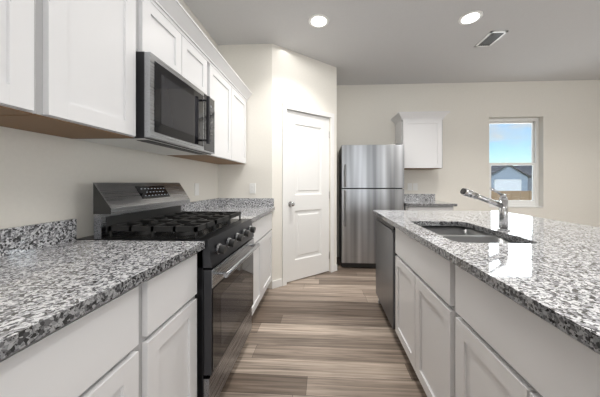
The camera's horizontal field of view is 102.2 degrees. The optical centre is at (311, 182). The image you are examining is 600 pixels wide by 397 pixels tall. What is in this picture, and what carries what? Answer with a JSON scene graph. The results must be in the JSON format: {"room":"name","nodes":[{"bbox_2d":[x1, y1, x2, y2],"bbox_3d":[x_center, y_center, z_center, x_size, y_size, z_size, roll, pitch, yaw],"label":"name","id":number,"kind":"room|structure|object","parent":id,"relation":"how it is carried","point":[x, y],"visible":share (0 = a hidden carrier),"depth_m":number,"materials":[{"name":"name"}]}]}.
{"room":"kitchen","nodes":[
{"label":"kitchen","id":0,"kind":"room"},
{"bbox_2d":[0,0,217,238],"bbox_3d":[-1.235,-0.190,0.515,0.120,2.740,7.140,0,0,3],"label":"wall","id":1,"kind":"structure","parent":0,"point":[44,178],"depth_m":1.15,"materials":[{"name":"paint"}]},
{"bbox_2d":[0,0,75,127],"bbox_3d":[-1.017,-0.603,0.332,0.330,0.779,0.996,0,0,3],"label":"upper cabinet","id":2,"kind":"object","parent":1,"relation":"attached to","point":[67,68],"depth_m":0.76,"materials":[{"name":"white wood"}]},
{"bbox_2d":[13,0,143,138],"bbox_3d":[-0.987,-0.603,0.911,0.330,0.779,0.468,0,0,3],"label":"upper cabinet","id":3,"kind":"object","parent":1,"relation":"attached to","point":[109,33],"depth_m":0.99,"materials":[{"name":"white wood"}]},
{"bbox_2d":[144,0,211,97],"bbox_3d":[-0.957,-0.810,1.487,0.330,0.365,0.680,0,0,3],"label":"upper cabinet","id":4,"kind":"object","parent":1,"relation":"attached to","point":[170,37],"depth_m":1.42,"materials":[{"name":"white wood"}]},
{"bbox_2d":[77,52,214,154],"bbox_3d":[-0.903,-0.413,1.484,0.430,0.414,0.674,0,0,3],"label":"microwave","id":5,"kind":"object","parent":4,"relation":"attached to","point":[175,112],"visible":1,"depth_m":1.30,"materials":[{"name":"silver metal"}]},
{"bbox_2d":[195,183,198,195],"bbox_3d":[-1.079,0.060,2.280,0.005,0.114,0.070,0,0,3],"label":"electrical outlet plate","id":6,"kind":"object","parent":1,"relation":"attached to","point":[196,184],"depth_m":2.27,"materials":[{"name":"white plastic"}]},
{"bbox_2d":[167,52,247,163],"bbox_3d":[-0.915,-0.603,2.279,0.330,0.779,0.900,0,0,3],"label":"upper cabinet","id":7,"kind":"object","parent":1,"relation":"attached to","point":[230,99],"depth_m":2.20,"materials":[{"name":"white wood"}]},
{"bbox_2d":[218,44,271,288],"bbox_3d":[-0.746,-0.190,2.778,0.620,2.740,0.110,0,0,3],"label":"wall","id":8,"kind":"structure","parent":0,"point":[250,65],"depth_m":2.72,"materials":[{"name":"paint"}]},
{"bbox_2d":[249,183,255,192],"bbox_3d":[-0.659,0.060,2.714,0.070,0.114,0.007,0,0,3],"label":"electrical outlet plate","id":9,"kind":"object","parent":8,"relation":"attached to","point":[252,187],"depth_m":2.71,"materials":[{"name":"white plastic"}]},
{"bbox_2d":[272,44,336,280],"bbox_3d":[-0.081,-0.190,3.031,0.960,2.740,0.110,0,0,-36],"label":"wall","id":10,"kind":"structure","parent":0,"point":[298,79],"depth_m":2.85,"materials":[{"name":"paint"}]},
{"bbox_2d":[273,264,336,288],"bbox_3d":[-0.045,1.137,2.981,0.960,0.085,0.012,0,0,-36],"label":"baseboard","id":11,"kind":"structure","parent":10,"relation":"attached to","point":[277,283],"depth_m":2.74,"materials":[{"name":"white wood"}]},
{"bbox_2d":[282,103,333,285],"bbox_3d":[-0.046,0.129,3.046,0.781,2.102,0.126,0,0,-36],"label":"door frame","id":12,"kind":"structure","parent":10,"relation":"attached to","point":[294,108],"depth_m":2.80,"materials":[{"name":"white wood"}]},
{"bbox_2d":[287,110,329,281],"bbox_3d":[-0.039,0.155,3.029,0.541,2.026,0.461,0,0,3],"label":"pantry door","id":13,"kind":"structure","parent":10,"relation":"in","point":[308,197],"depth_m":3.02,"materials":[{"name":"white wood"}]},
{"bbox_2d":[219,257,426,396],"bbox_3d":[1.923,1.210,0.390,6.500,0.060,7.280,0,0,3],"label":"floor","id":14,"kind":"structure","parent":0,"point":[329,334],"depth_m":1.75,"materials":[{"name":"brown wood"}]},
{"bbox_2d":[0,271,167,396],"bbox_3d":[-0.870,0.743,0.377,0.620,0.875,0.981,0,0,3],"label":"base cabinet","id":15,"kind":"object","parent":14,"relation":"on","point":[98,318],"depth_m":0.64,"materials":[{"name":"white wood"}]},
{"bbox_2d":[0,239,203,362],"bbox_3d":[-0.856,0.286,0.361,0.648,0.032,1.552,0,0,3],"label":"countertop","id":16,"kind":"structure","parent":15,"relation":"on","point":[45,289],"depth_m":0.69,"materials":[{"name":"grey stone"}]},
{"bbox_2d":[77,183,259,396],"bbox_3d":[-0.747,0.589,1.476,0.726,1.182,0.676,0,0,3],"label":"gas range","id":17,"kind":"object","parent":14,"relation":"on","point":[149,212],"visible":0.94,"depth_m":1.27,"materials":[{"name":"black metal"}]},
{"bbox_2d":[168,255,196,396],"bbox_3d":[-0.841,0.743,0.926,0.620,0.875,0.423,0,0,3],"label":"base cabinet","id":18,"kind":"object","parent":14,"relation":"on","point":[182,278],"depth_m":1.00,"materials":[{"name":"white wood"}]},
{"bbox_2d":[183,198,274,314],"bbox_3d":[-0.756,0.675,2.271,0.648,1.010,0.900,0,0,3],"label":"base cabinet","id":19,"kind":"object","parent":14,"relation":"on","point":[257,212],"visible":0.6,"depth_m":2.38,"materials":[{"name":"white wood"}]},
{"bbox_2d":[339,144,403,267],"bbox_3d":[0.848,0.321,3.528,0.845,1.718,0.582,0,0,3],"label":"refrigerator","id":20,"kind":"object","parent":14,"relation":"on","point":[371,178],"visible":0.81,"depth_m":3.30,"materials":[{"name":"silver metal"}]},
{"bbox_2d":[404,194,456,210],"bbox_3d":[1.593,0.675,3.475,0.633,1.010,0.648,0,0,3],"label":"countertop","id":21,"kind":"structure","parent":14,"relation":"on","point":[420,202],"depth_m":3.21,"materials":[{"name":"grey stone"}]},
{"bbox_2d":[375,214,599,396],"bbox_3d":[0.880,0.742,0.846,0.641,0.875,3.058,0,0,3],"label":"kitchen island","id":22,"kind":"object","parent":14,"relation":"on","point":[520,317],"depth_m":0.85,"materials":[{"name":"white wood"}]},
{"bbox_2d":[375,216,396,328],"bbox_3d":[0.915,0.744,2.055,0.614,0.865,0.592,0,0,3],"label":"dishwasher","id":23,"kind":"object","parent":22,"relation":"in","point":[386,254],"visible":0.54,"depth_m":1.96,"materials":[{"name":"silver metal"}]},
{"bbox_2d":[373,210,599,357],"bbox_3d":[1.125,0.286,0.787,1.195,0.032,3.190,0,0,3],"label":"island countertop","id":24,"kind":"structure","parent":22,"relation":"on","point":[551,271],"depth_m":0.85,"materials":[{"name":"grey stone"}]},
{"bbox_2d":[421,226,515,242],"bbox_3d":[0.862,0.411,1.397,0.443,0.215,0.688,0,0,3],"label":"undermount sink","id":25,"kind":"object","parent":24,"relation":"in","point":[461,234],"visible":0.02,"depth_m":1.40,"materials":[{"name":"silver metal"}]},
{"bbox_2d":[460,187,509,230],"bbox_3d":[0.987,0.146,1.379,0.300,0.246,0.060,0,0,-7],"label":"faucet","id":26,"kind":"object","parent":24,"relation":"on","point":[502,204],"visible":1,"depth_m":1.37,"materials":[{"name":"silver metal"}]},
{"bbox_2d":[183,0,599,84],"bbox_3d":[1.923,-1.590,0.390,6.500,0.060,7.280,0,0,3],"label":"ceiling","id":27,"kind":"structure","parent":0,"point":[364,42],"depth_m":2.56,"materials":[{"name":"paint"}]},
{"bbox_2d":[308,14,328,27],"bbox_3d":[0.072,-1.556,2.329,0.199,0.007,0.199,0,0,-42],"label":"recessed light","id":28,"kind":"object","parent":27,"relation":"in","point":[322,20],"depth_m":2.31,"materials":[{"name":"white plastic"}]},
{"bbox_2d":[458,10,482,24],"bbox_3d":[1.502,-1.556,2.285,0.199,0.007,0.199,0,0,-42],"label":"recessed light","id":29,"kind":"object","parent":27,"relation":"in","point":[471,17],"depth_m":2.27,"materials":[{"name":"white plastic"}]},
{"bbox_2d":[474,31,507,46],"bbox_3d":[1.940,-1.556,2.622,0.170,0.008,0.280,0,0,3],"label":"ceiling vent","id":30,"kind":"object","parent":27,"relation":"in","point":[490,38],"visible":1,"depth_m":2.61,"materials":[{"name":"white plastic"}]},
{"bbox_2d":[337,80,599,256],"bbox_3d":[2.104,-0.190,3.845,6.200,2.740,0.140,0,0,3],"label":"wall","id":31,"kind":"structure","parent":0,"point":[567,113],"depth_m":3.75,"materials":[{"name":"paint"}]},
{"bbox_2d":[407,183,411,189],"bbox_3d":[1.546,0.060,3.801,0.070,0.114,0.007,0,0,3],"label":"electrical outlet plate","id":32,"kind":"object","parent":31,"relation":"attached to","point":[409,185],"depth_m":3.80,"materials":[{"name":"white plastic"}]},
{"bbox_2d":[413,183,417,189],"bbox_3d":[1.631,0.060,3.796,0.070,0.114,0.007,0,0,3],"label":"electrical outlet plate","id":33,"kind":"object","parent":31,"relation":"attached to","point":[415,185],"depth_m":3.79,"materials":[{"name":"white plastic"}]},
{"bbox_2d":[391,111,449,169],"bbox_3d":[1.601,-0.608,3.602,0.708,0.795,0.394,0,0,3],"label":"upper cabinet","id":34,"kind":"object","parent":31,"relation":"attached to","point":[419,136],"visible":1,"depth_m":3.48,"materials":[{"name":"white wood"}]},
{"bbox_2d":[489,118,542,207],"bbox_3d":[3.153,-0.320,3.789,0.792,1.392,0.133,0,0,3],"label":"window","id":35,"kind":"structure","parent":31,"relation":"in","point":[534,163],"depth_m":3.80,"materials":[{"name":"white plastic"}]},
{"label":"outside","id":36,"kind":"structure","parent":0,"visible":0},
{"bbox_3d":[55.273,1.880,99.313,220.000,0.200,195.860,0,0,3],"label":"ground","id":37,"kind":"structure","parent":36,"visible":0},
{"bbox_2d":[491,191,531,199],"bbox_3d":[8.961,1.030,8.583,21.000,1.500,0.080,0,0,3],"label":"fence","id":38,"kind":"object","parent":37,"relation":"on","point":[508,193],"depth_m":8.63,"materials":[{"name":"beige wood"}]},
{"bbox_2d":[491,165,531,190],"bbox_3d":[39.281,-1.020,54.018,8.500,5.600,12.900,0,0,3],"label":"house","id":39,"kind":"structure","parent":37,"relation":"on","point":[511,180],"depth_m":47.99,"materials":[{"name":"blue"}]}
]}

